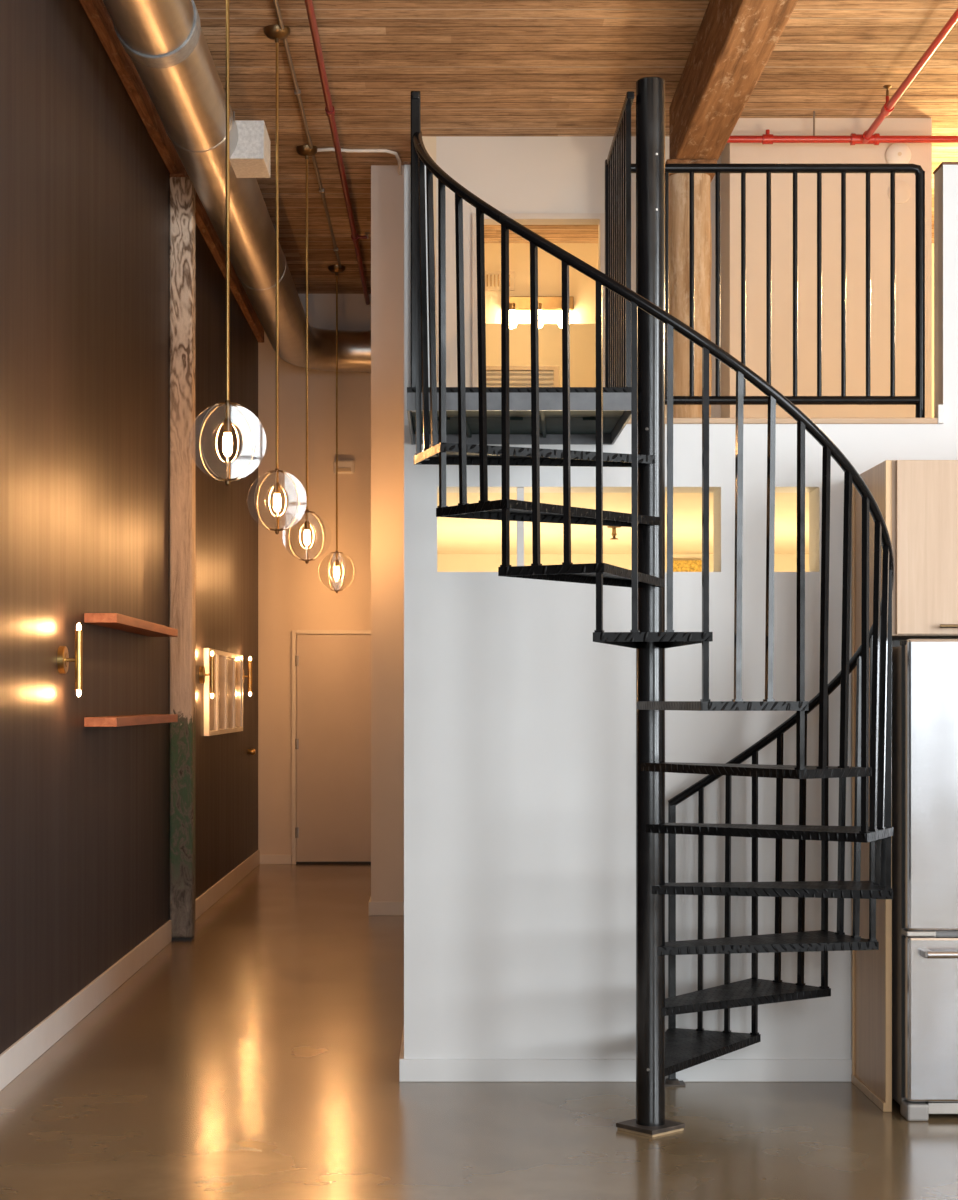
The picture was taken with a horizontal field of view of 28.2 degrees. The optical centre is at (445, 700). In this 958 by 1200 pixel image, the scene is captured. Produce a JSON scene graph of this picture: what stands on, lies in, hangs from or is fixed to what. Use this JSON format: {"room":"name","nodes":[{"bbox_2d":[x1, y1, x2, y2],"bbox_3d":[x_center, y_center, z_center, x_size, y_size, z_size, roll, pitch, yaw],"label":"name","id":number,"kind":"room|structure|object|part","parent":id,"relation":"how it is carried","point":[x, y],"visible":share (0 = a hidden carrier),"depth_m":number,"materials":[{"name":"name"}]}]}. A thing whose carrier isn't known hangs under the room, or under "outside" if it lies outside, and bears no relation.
{"room":"loft apartment","nodes":[
{"label":"loft apartment","id":0,"kind":"room"},
{"bbox_2d":[0,0,257,1053],"bbox_3d":[-1.710,-1.045,6.680,0.200,4.890,19.760,0,0,0],"label":"wall","id":1,"kind":"structure","parent":0,"point":[84,182],"depth_m":8.67,"materials":[{"name":"brown paint"}]},
{"bbox_2d":[57,623,82,695],"bbox_3d":[-1.563,-0.170,7.960,0.094,0.306,0.116,0,0,0],"label":"wall sconce","id":2,"kind":"object","parent":1,"relation":"attached to","point":[63,659],"visible":1,"depth_m":7.95,"materials":[{"name":"gold metal"}]},
{"bbox_3d":[-1.560,-0.170,7.960,0.049,0.014,0.013,0,0,0],"label":"arm","id":3,"kind":"part","parent":2,"relation":"part of","materials":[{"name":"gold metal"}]},
{"bbox_2d":[0,849,259,1090],"bbox_3d":[-1.603,1.337,6.680,0.014,0.125,19.360,0,0,0],"label":"baseboard","id":4,"kind":"structure","parent":1,"relation":"attached to","point":[15,1059],"depth_m":8.66,"materials":[{"name":"paint"}]},
{"bbox_2d":[84,613,177,636],"bbox_3d":[-1.538,-0.369,9.455,0.145,0.042,1.930,0,0,0],"label":"floating shelf","id":5,"kind":"object","parent":1,"relation":"attached to","point":[117,621],"visible":1,"depth_m":9.03,"materials":[{"name":"brown wood"}]},
{"bbox_2d":[84,714,177,726],"bbox_3d":[-1.538,0.095,9.455,0.145,0.042,1.930,0,0,0],"label":"floating shelf","id":6,"kind":"object","parent":1,"relation":"attached to","point":[126,720],"visible":1,"depth_m":8.90,"materials":[{"name":"brown wood"}]},
{"bbox_2d":[79,0,263,342],"bbox_3d":[-1.584,-3.280,6.680,0.052,0.420,19.360,0,0,0],"label":"beam","id":7,"kind":"structure","parent":1,"relation":"attached to","point":[96,11],"depth_m":10.31,"materials":[{"name":"brown wood"}]},
{"bbox_2d":[199,652,214,697],"bbox_3d":[-1.563,-0.170,12.500,0.094,0.306,0.116,0,0,0],"label":"wall sconce","id":8,"kind":"object","parent":1,"relation":"attached to","point":[202,674],"visible":1,"depth_m":12.49,"materials":[{"name":"gold metal"}]},
{"bbox_2d":[204,648,217,735],"bbox_3d":[-1.593,-0.058,12.943,0.035,0.585,0.525,0,0,0],"label":"framed panel","id":9,"kind":"object","parent":1,"relation":"attached to","point":[210,704],"visible":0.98,"depth_m":12.71,"materials":[{"name":"white wood"}]},
{"bbox_2d":[210,654,215,730],"bbox_3d":[-1.598,-0.058,12.943,0.020,0.521,0.461,0,0,0],"label":"print","id":10,"kind":"object","parent":9,"relation":"attached to","point":[212,700],"depth_m":13.03},
{"bbox_2d":[218,650,226,734],"bbox_3d":[-1.593,-0.058,13.477,0.035,0.585,0.525,0,0,0],"label":"framed panel","id":11,"kind":"object","parent":1,"relation":"attached to","point":[222,656],"visible":0.79,"depth_m":13.56,"materials":[{"name":"white wood"}]},
{"bbox_2d":[219,655,224,729],"bbox_3d":[-1.598,-0.058,13.477,0.020,0.521,0.461,0,0,0],"label":"print","id":12,"kind":"object","parent":11,"relation":"attached to","point":[221,657],"depth_m":13.50},
{"bbox_2d":[227,652,234,732],"bbox_3d":[-1.593,-0.058,14.012,0.035,0.585,0.525,0,0,0],"label":"framed panel","id":13,"kind":"object","parent":1,"relation":"attached to","point":[230,656],"visible":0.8,"depth_m":14.06,"materials":[{"name":"white wood"}]},
{"bbox_2d":[228,657,232,728],"bbox_3d":[-1.598,-0.058,14.012,0.020,0.521,0.461,0,0,0],"label":"print","id":14,"kind":"object","parent":13,"relation":"attached to","point":[230,659],"depth_m":14.06},
{"bbox_2d":[235,654,242,731],"bbox_3d":[-1.593,-0.058,14.547,0.035,0.585,0.525,0,0,0],"label":"framed panel","id":15,"kind":"object","parent":1,"relation":"attached to","point":[238,658],"visible":0.75,"depth_m":14.60,"materials":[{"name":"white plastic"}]},
{"bbox_2d":[236,659,240,726],"bbox_3d":[-1.598,-0.058,14.547,0.020,0.521,0.461,0,0,0],"label":"print","id":16,"kind":"object","parent":15,"relation":"attached to","point":[238,661],"depth_m":14.60},
{"bbox_2d":[243,657,251,695],"bbox_3d":[-1.563,-0.190,14.920,0.094,0.306,0.116,0,0,0],"label":"wall sconce","id":17,"kind":"object","parent":1,"relation":"attached to","point":[249,676],"visible":0.86,"depth_m":14.91,"materials":[{"name":"gold metal"}]},
{"bbox_2d":[248,749,254,754],"bbox_3d":[-1.579,0.415,15.500,0.062,0.052,0.052,0,0,0],"label":"door knob","id":18,"kind":"object","parent":1,"relation":"attached to","point":[250,751],"visible":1,"depth_m":15.48,"materials":[{"name":"gold metal"}]},
{"bbox_2d":[258,294,370,863],"bbox_3d":[-0.905,-1.045,16.460,1.410,4.890,0.200,0,0,0],"label":"wall","id":19,"kind":"structure","parent":0,"point":[292,595],"depth_m":16.36,"materials":[{"name":"beige paint"}]},
{"bbox_2d":[260,855,290,863],"bbox_3d":[-1.460,1.360,16.353,0.271,0.080,0.014,0,0,0],"label":"baseboard","id":20,"kind":"structure","parent":19,"relation":"attached to","point":[264,859],"depth_m":16.34,"materials":[{"name":"paint"}]},
{"bbox_2d":[292,630,370,863],"bbox_3d":[-0.811,0.398,16.340,1.018,2.005,0.040,0,0,0],"label":"door","id":21,"kind":"structure","parent":19,"relation":"in","point":[332,743],"depth_m":16.34,"materials":[{"name":"paint"}]},
{"bbox_2d":[334,460,354,473],"bbox_3d":[-0.872,-2.000,16.328,0.180,0.120,0.060,0,0,0],"label":"fire alarm","id":22,"kind":"object","parent":19,"relation":"attached to","point":[344,466],"visible":0.78,"depth_m":16.30,"materials":[{"name":"white plastic"}]},
{"bbox_2d":[338,468,350,471],"bbox_3d":[-0.872,-1.972,16.304,0.120,0.035,0.012,0,0,0],"label":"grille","id":23,"kind":"object","parent":22,"relation":"attached to","point":[339,469],"depth_m":16.30,"materials":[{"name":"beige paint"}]},
{"bbox_2d":[422,136,437,386],"bbox_3d":[-0.103,-1.045,10.885,0.103,4.890,7.330,0,0,0],"label":"wall","id":24,"kind":"structure","parent":0,"point":[429,142],"depth_m":11.80,"materials":[{"name":"paint"}]},
{"bbox_2d":[0,864,957,1199],"bbox_3d":[1.795,1.460,6.680,7.210,0.120,19.760,0,0,0],"label":"floor","id":25,"kind":"structure","parent":0,"point":[256,1056],"depth_m":6.54,"materials":[{"name":"brown concrete"}]},
{"bbox_2d":[169,173,194,940],"bbox_3d":[-1.542,-0.835,11.170,0.135,4.470,0.150,0,0,0],"label":"wall post","id":26,"kind":"object","parent":25,"relation":"on","point":[181,188],"visible":0.91,"depth_m":11.10,"materials":[{"name":"brown wood"}]},
{"bbox_2d":[371,165,403,901],"bbox_3d":[-0.325,-1.045,14.400,0.329,4.890,3.920,0,0,0],"label":"wall pier","id":27,"kind":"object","parent":25,"relation":"on","point":[387,186],"visible":0.57,"depth_m":12.44,"materials":[{"name":"beige paint"}]},
{"bbox_2d":[368,897,403,915],"bbox_3d":[-0.352,1.355,14.393,0.305,0.090,3.934,0,0,0],"label":"baseboard","id":28,"kind":"object","parent":27,"relation":"attached to","point":[374,908],"visible":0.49,"depth_m":12.43,"materials":[{"name":"paint"}]},
{"bbox_2d":[407,77,894,1136],"bbox_3d":[0.657,-0.311,6.233,1.569,3.422,1.566,0,0,0],"label":"spiral staircase","id":29,"kind":"structure","parent":25,"relation":"on","point":[461,424],"depth_m":6.17,"materials":[{"name":"black metal"}]},
{"bbox_3d":[-0.099,-1.966,6.603,0.025,0.024,0.826,0,0,0],"label":"guard rail","id":30,"kind":"part","parent":29,"relation":"part of","materials":[{"name":"black metal"}]},
{"bbox_3d":[-0.099,-1.462,6.213,0.032,1.040,0.032,0,0,0],"label":"guard post","id":31,"kind":"part","parent":29,"relation":"part of","materials":[{"name":"black metal"}]},
{"bbox_3d":[-0.099,-1.500,6.998,0.032,0.964,0.032,0,0,0],"label":"guard post","id":32,"kind":"part","parent":29,"relation":"part of","materials":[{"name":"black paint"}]},
{"bbox_3d":[0.599,-1.500,6.998,0.032,0.964,0.032,0,0,0],"label":"guard post","id":33,"kind":"part","parent":29,"relation":"part of","materials":[{"name":"black metal"}]},
{"bbox_3d":[0.599,-1.966,6.603,0.025,0.024,0.826,0,0,0],"label":"guard rail","id":34,"kind":"part","parent":29,"relation":"part of","materials":[{"name":"black metal"}]},
{"bbox_3d":[0.667,1.385,6.225,0.160,0.014,0.160,0,0,-42],"label":"plate","id":35,"kind":"part","parent":29,"relation":"part of","materials":[{"name":"black metal"}]},
{"bbox_3d":[0.755,-0.737,6.116,1.551,2.256,1.270,0,0,-39],"label":"handrail","id":36,"kind":"part","parent":29,"relation":"part of","materials":[{"name":"black metal"}]},
{"bbox_3d":[0.825,0.884,6.968,0.026,1.020,0.026,0,0,0],"label":"newel post","id":37,"kind":"part","parent":29,"relation":"part of","materials":[{"name":"black metal"}]},
{"bbox_2d":[851,460,891,1111],"bbox_3d":[1.503,0.290,6.749,0.030,2.219,0.510,0,0,0],"label":"panel","id":38,"kind":"object","parent":25,"relation":"on","point":[871,969],"visible":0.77,"depth_m":6.71,"materials":[{"name":"brown wood"}]},
{"bbox_2d":[892,639,957,1120],"bbox_3d":[1.984,0.597,6.639,0.902,1.606,0.690,0,0,0],"label":"refrigerator","id":39,"kind":"object","parent":25,"relation":"on","point":[924,671],"visible":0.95,"depth_m":6.35,"materials":[{"name":"silver metal"}]},
{"bbox_3d":[1.595,0.840,6.331,0.028,0.024,0.050,0,0,0],"label":"handle mount","id":40,"kind":"part","parent":39,"relation":"part of","materials":[{"name":"grey metal"}]},
{"bbox_3d":[1.985,1.063,6.385,0.892,0.550,0.062,0,0,0],"label":"freezer drawer","id":41,"kind":"part","parent":39,"relation":"part of","materials":[{"name":"silver metal"}]},
{"bbox_3d":[1.985,0.281,6.385,0.892,0.974,0.062,0,0,0],"label":"door","id":42,"kind":"part","parent":39,"relation":"part of","materials":[{"name":"silver metal"}]},
{"bbox_3d":[1.985,0.840,6.306,0.790,0.024,0.023,0,0,0],"label":"handle","id":43,"kind":"part","parent":39,"relation":"part of","materials":[{"name":"silver metal"}]},
{"bbox_2d":[486,366,558,386],"bbox_3d":[0.520,-1.753,14.200,0.640,1.470,0.040,0,0,0],"label":"vent","id":44,"kind":"object","parent":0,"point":[490,370],"visible":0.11,"depth_m":14.19,"materials":[{"name":"beige paint"}]},
{"bbox_2d":[194,0,957,293],"bbox_3d":[1.795,-3.565,6.680,7.210,0.150,19.760,0,0,0],"label":"ceiling","id":45,"kind":"structure","parent":0,"point":[477,67],"depth_m":10.65,"materials":[{"name":"brown wood"}]},
{"bbox_2d":[191,0,265,485],"bbox_3d":[-0.878,-2.176,7.670,0.290,2.627,0.290,0,0,15],"label":"pendant lamp","id":46,"kind":"object","parent":45,"relation":"hanging from","point":[227,439],"visible":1,"depth_m":7.66,"materials":[{"name":"gold metal"}]},
{"bbox_3d":[-0.878,-2.270,7.670,0.015,2.340,0.015,0,0,-8],"label":"stem","id":47,"kind":"part","parent":46,"relation":"part of","materials":[{"name":"gold metal"}]},
{"bbox_3d":[-0.878,-1.029,7.670,0.036,0.094,0.036,0,0,-8],"label":"bulb","id":48,"kind":"part","parent":46,"relation":"part of","materials":[{"name":"white glass"}]},
{"bbox_2d":[224,418,231,432],"bbox_3d":[-0.878,-1.105,7.670,0.032,0.060,0.032,0,0,-8],"label":"socket","id":49,"kind":"object","parent":46,"relation":"attached to","point":[225,421],"depth_m":7.66,"materials":[{"name":"gold metal"}]},
{"bbox_2d":[102,0,370,372],"bbox_3d":[-0.847,-3.129,6.749,1.182,0.722,19.098,0,0,0],"label":"air duct","id":50,"kind":"object","parent":45,"relation":"hanging from","point":[165,42],"visible":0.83,"depth_m":9.96,"materials":[{"name":"grey metal"}]},
{"bbox_2d":[247,25,304,533],"bbox_3d":[-0.878,-2.176,9.920,0.289,2.627,0.289,0,0,-24],"label":"pendant lamp","id":51,"kind":"object","parent":45,"relation":"hanging from","point":[273,32],"visible":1,"depth_m":9.91,"materials":[{"name":"gold metal"}]},
{"bbox_2d":[274,482,279,493],"bbox_3d":[-0.878,-1.105,9.920,0.032,0.060,0.032,0,0,-2],"label":"socket","id":52,"kind":"object","parent":51,"relation":"attached to","point":[278,484],"depth_m":9.91,"materials":[{"name":"gold metal"}]},
{"bbox_3d":[-0.878,-2.270,9.920,0.015,2.340,0.015,0,0,-2],"label":"stem","id":53,"kind":"part","parent":51,"relation":"part of","materials":[{"name":"gold metal"}]},
{"bbox_3d":[-0.878,-1.029,9.920,0.036,0.094,0.036,0,0,-2],"label":"bulb","id":54,"kind":"part","parent":51,"relation":"part of","materials":[{"name":"white glass"}]},
{"bbox_2d":[282,145,331,563],"bbox_3d":[-0.878,-2.176,12.050,0.290,2.627,0.290,0,0,17],"label":"pendant lamp","id":55,"kind":"object","parent":45,"relation":"hanging from","point":[302,150],"visible":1,"depth_m":12.04,"materials":[{"name":"gold metal"}]},
{"bbox_3d":[-0.878,-2.270,12.050,0.015,2.340,0.015,0,0,-7],"label":"stem","id":56,"kind":"part","parent":55,"relation":"part of","materials":[{"name":"gold metal"}]},
{"bbox_2d":[304,521,309,530],"bbox_3d":[-0.878,-1.105,12.050,0.032,0.060,0.032,0,0,-7],"label":"socket","id":57,"kind":"object","parent":55,"relation":"attached to","point":[305,523],"depth_m":12.04,"materials":[{"name":"gold metal"}]},
{"bbox_3d":[-0.878,-1.029,12.050,0.036,0.094,0.036,0,0,-7],"label":"bulb","id":58,"kind":"part","parent":55,"relation":"part of","materials":[{"name":"white glass"}]},
{"bbox_2d":[304,0,369,304],"bbox_3d":[-0.625,-3.432,6.750,0.138,0.117,19.100,0,0,0],"label":"pipe","id":59,"kind":"object","parent":45,"relation":"attached to","point":[329,109],"visible":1,"depth_m":11.41,"materials":[{"name":"red metal"}]},
{"bbox_2d":[358,232,369,238],"bbox_3d":[-0.612,-3.410,14.000,0.112,0.046,0.042,0,0,0],"label":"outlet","id":60,"kind":"object","parent":59,"relation":"attached to","point":[367,236],"depth_m":13.99,"materials":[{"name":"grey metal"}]},
{"bbox_2d":[319,265,354,592],"bbox_3d":[-0.878,-2.176,15.350,0.289,2.627,0.289,0,0,37],"label":"pendant lamp","id":61,"kind":"object","parent":45,"relation":"hanging from","point":[335,269],"visible":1,"depth_m":15.34,"materials":[{"name":"gold metal"}]},
{"bbox_3d":[-0.878,-2.270,15.350,0.015,2.340,0.015,0,0,15],"label":"stem","id":62,"kind":"part","parent":61,"relation":"part of","materials":[{"name":"gold metal"}]},
{"bbox_3d":[-0.878,-1.029,15.350,0.036,0.094,0.036,0,0,15],"label":"bulb","id":63,"kind":"part","parent":61,"relation":"part of","materials":[{"name":"white glass"}]},
{"bbox_2d":[273,0,401,267],"bbox_3d":[-0.577,-3.454,7.650,0.579,0.071,15.300,0,0,0],"label":"conduit","id":64,"kind":"object","parent":45,"relation":"attached to","point":[297,91],"visible":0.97,"depth_m":12.04,"materials":[{"name":"grey metal"}]},
{"bbox_2d":[669,0,797,160],"bbox_3d":[1.435,-3.290,4.100,0.250,0.400,14.200,0,0,0],"label":"ceiling beam","id":65,"kind":"structure","parent":45,"relation":"attached to","point":[735,40],"depth_m":9.60,"materials":[{"name":"brown wood"}]},
{"bbox_2d":[727,8,957,144],"bbox_3d":[3.370,-3.390,4.317,3.620,0.199,14.033,0,0,0],"label":"pipe","id":66,"kind":"object","parent":45,"relation":"hanging from","point":[867,137],"visible":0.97,"depth_m":11.28,"materials":[{"name":"red metal"}]},
{"bbox_2d":[436,136,720,417],"bbox_3d":[0.820,-2.254,11.860,1.760,2.472,0.120,0,0,0],"label":"wall","id":67,"kind":"structure","parent":0,"point":[511,174],"depth_m":11.80,"materials":[{"name":"white paint"}]},
{"bbox_2d":[472,213,604,386],"bbox_3d":[0.575,-2.013,11.787,0.824,1.990,0.025,0,0,0],"label":"trim","id":68,"kind":"structure","parent":67,"relation":"attached to","point":[515,216],"depth_m":11.78,"materials":[{"name":"paint"}]},
{"bbox_2d":[437,493,808,553],"bbox_3d":[2.574,-0.943,10.885,5.252,0.150,7.330,0,0,0],"label":"interior window","id":69,"kind":"structure","parent":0,"point":[454,535],"depth_m":9.67,"materials":[{"name":"glass"}]},
{"bbox_2d":[607,526,620,539],"bbox_3d":[0.837,-0.835,9.500,0.070,0.066,0.070,0,0,0],"label":"sprinkler","id":70,"kind":"object","parent":69,"relation":"attached to","point":[614,533],"visible":0.94,"depth_m":9.49,"materials":[{"name":"gold metal"}]},
{"bbox_2d":[665,159,716,417],"bbox_3d":[1.402,-2.054,11.020,0.290,2.072,0.290,0,0,0],"label":"column","id":71,"kind":"structure","parent":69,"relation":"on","point":[678,182],"depth_m":10.91,"materials":[{"name":"brown wood"}]},
{"bbox_2d":[437,554,808,571],"bbox_3d":[2.574,0.266,11.360,5.252,2.268,0.120,0,0,0],"label":"wall","id":72,"kind":"structure","parent":0,"point":[445,562],"depth_m":11.30,"materials":[{"name":"paint"}]},
{"bbox_2d":[673,560,701,571],"bbox_3d":[1.415,-0.660,11.285,0.190,0.340,0.030,0,0,0],"label":"mosaic panel","id":73,"kind":"object","parent":72,"relation":"attached to","point":[678,565],"visible":0.24,"depth_m":11.27,"materials":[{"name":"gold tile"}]},
{"bbox_2d":[404,165,957,1058],"bbox_3d":[2.523,-0.286,7.120,5.354,3.372,0.200,0,0,0],"label":"wall","id":74,"kind":"structure","parent":0,"point":[520,726],"depth_m":7.02,"materials":[{"name":"white paint"}]},
{"bbox_2d":[517,487,523,565],"bbox_3d":[0.275,-0.630,7.055,0.026,0.313,0.030,0,0,0],"label":"trim","id":75,"kind":"structure","parent":74,"relation":"attached to","point":[520,490],"depth_m":7.04,"materials":[{"name":"paint"}]},
{"bbox_2d":[399,1027,851,1081],"bbox_3d":[2.514,1.359,9.403,5.372,0.083,4.794,0,0,0],"label":"baseboard","id":76,"kind":"structure","parent":74,"relation":"attached to","point":[410,1070],"depth_m":7.01,"materials":[{"name":"white paint"}]},
{"bbox_2d":[404,162,957,377],"bbox_3d":[2.522,-1.977,9.409,5.356,0.010,4.783,0,0,0],"label":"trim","id":77,"kind":"structure","parent":74,"relation":"attached to","point":[405,163],"depth_m":7.09,"materials":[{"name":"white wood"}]},
{"bbox_2d":[627,418,937,423],"bbox_3d":[1.222,-1.029,7.124,1.214,0.022,0.232,0,0,0],"label":"trim","id":78,"kind":"structure","parent":74,"relation":"on","point":[675,420],"depth_m":7.01,"materials":[{"name":"brown wood"}]},
{"bbox_2d":[631,164,924,417],"bbox_3d":[1.196,-1.518,7.090,1.167,0.956,0.035,0,0,0],"label":"loft railing","id":79,"kind":"object","parent":78,"relation":"on","point":[918,400],"visible":0.8,"depth_m":7.08,"materials":[{"name":"black metal"}]},
{"bbox_3d":[1.196,-1.971,7.090,1.162,0.049,0.035,0,0,0],"label":"rail","id":80,"kind":"part","parent":79,"relation":"part of","materials":[{"name":"black metal"}]},
{"bbox_3d":[1.185,-1.116,7.090,1.141,0.033,0.033,0,0,0],"label":"rail","id":81,"kind":"part","parent":79,"relation":"part of","materials":[{"name":"black metal"}]},
{"bbox_3d":[1.762,-1.503,7.090,0.035,0.926,0.035,0,0,0],"label":"post","id":82,"kind":"part","parent":79,"relation":"part of","materials":[{"name":"black metal"}]},
{"bbox_2d":[892,460,957,639],"bbox_3d":[1.993,-0.520,6.727,0.950,0.597,0.582,0,0,0],"label":"upper cabinet","id":83,"kind":"object","parent":74,"relation":"attached to","point":[924,492],"visible":0.79,"depth_m":6.47,"materials":[{"name":"brown wood"}]},
{"bbox_3d":[1.868,-0.252,6.455,0.400,0.012,0.038,0,0,0],"label":"handle","id":84,"kind":"part","parent":83,"relation":"part of","materials":[{"name":"gold metal"}]},
{"bbox_2d":[936,404,943,423],"bbox_3d":[1.817,-1.053,7.022,0.023,0.070,0.036,0,0,0],"label":"trim","id":85,"kind":"structure","parent":74,"relation":"attached to","point":[940,407],"depth_m":7.00,"materials":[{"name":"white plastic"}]},
{"bbox_2d":[484,243,933,417],"bbox_3d":[2.522,-2.254,14.625,5.355,2.472,0.150,0,0,0],"label":"wall","id":86,"kind":"structure","parent":0,"point":[582,288],"depth_m":14.55,"materials":[{"name":"paint"}]},
{"bbox_2d":[485,271,514,290],"bbox_3d":[0.400,-3.200,14.539,0.250,0.150,0.020,0,0,0],"label":"air vent","id":87,"kind":"object","parent":86,"relation":"in","point":[492,278],"visible":0.61,"depth_m":14.53,"materials":[{"name":"beige paint"}]},
{"bbox_2d":[486,324,595,386],"bbox_3d":[0.695,-2.245,14.535,1.350,1.250,0.020,0,0,0],"label":"wall mirror","id":88,"kind":"object","parent":86,"relation":"attached to","point":[582,336],"visible":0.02,"depth_m":14.53,"materials":[{"name":"clear glass"}]},
{"bbox_2d":[509,296,573,325],"bbox_3d":[0.700,-2.958,14.482,0.540,0.235,0.132,0,0,0],"label":"vanity light","id":89,"kind":"object","parent":86,"relation":"attached to","point":[515,302],"visible":0.56,"depth_m":14.50,"materials":[{"name":"gold metal"}]},
{"bbox_2d":[509,303,514,309],"bbox_3d":[0.500,-2.985,14.470,0.052,0.060,0.060,0,0,0],"label":"socket","id":90,"kind":"object","parent":89,"relation":"attached to","point":[511,305],"depth_m":14.44,"materials":[{"name":"gold metal"}]},
{"bbox_3d":[0.500,-2.902,14.465,0.100,0.125,0.098,0,0,0],"label":"bulb","id":91,"kind":"part","parent":89,"relation":"part of","materials":[{"name":"white glass"}]},
{"bbox_3d":[0.700,-2.902,14.465,0.100,0.125,0.098,0,0,0],"label":"bulb","id":92,"kind":"part","parent":89,"relation":"part of","materials":[{"name":"white glass"}]},
{"bbox_3d":[0.900,-2.902,14.465,0.100,0.125,0.098,0,0,0],"label":"bulb","id":93,"kind":"part","parent":89,"relation":"part of","materials":[{"name":"white glass"}]},
{"bbox_2d":[721,118,931,417],"bbox_3d":[2.305,-2.254,11.680,1.210,2.472,0.500,0,0,0],"label":"wall","id":94,"kind":"structure","parent":0,"point":[732,153],"depth_m":11.43,"materials":[{"name":"beige paint"}]},
{"bbox_2d":[885,143,910,163],"bbox_3d":[2.705,-3.260,11.402,0.150,0.150,0.056,0,0,0],"label":"smoke detector","id":95,"kind":"object","parent":94,"relation":"attached to","point":[897,153],"visible":0.85,"depth_m":11.38,"materials":[{"name":"white plastic"}]},
{"bbox_2d":[888,181,910,203],"bbox_3d":[2.715,-3.045,11.423,0.140,0.140,0.014,0,0,0],"label":"cover plate","id":96,"kind":"object","parent":94,"relation":"attached to","point":[902,189],"visible":0.78,"depth_m":11.42,"materials":[{"name":"beige paint"}]}
]}

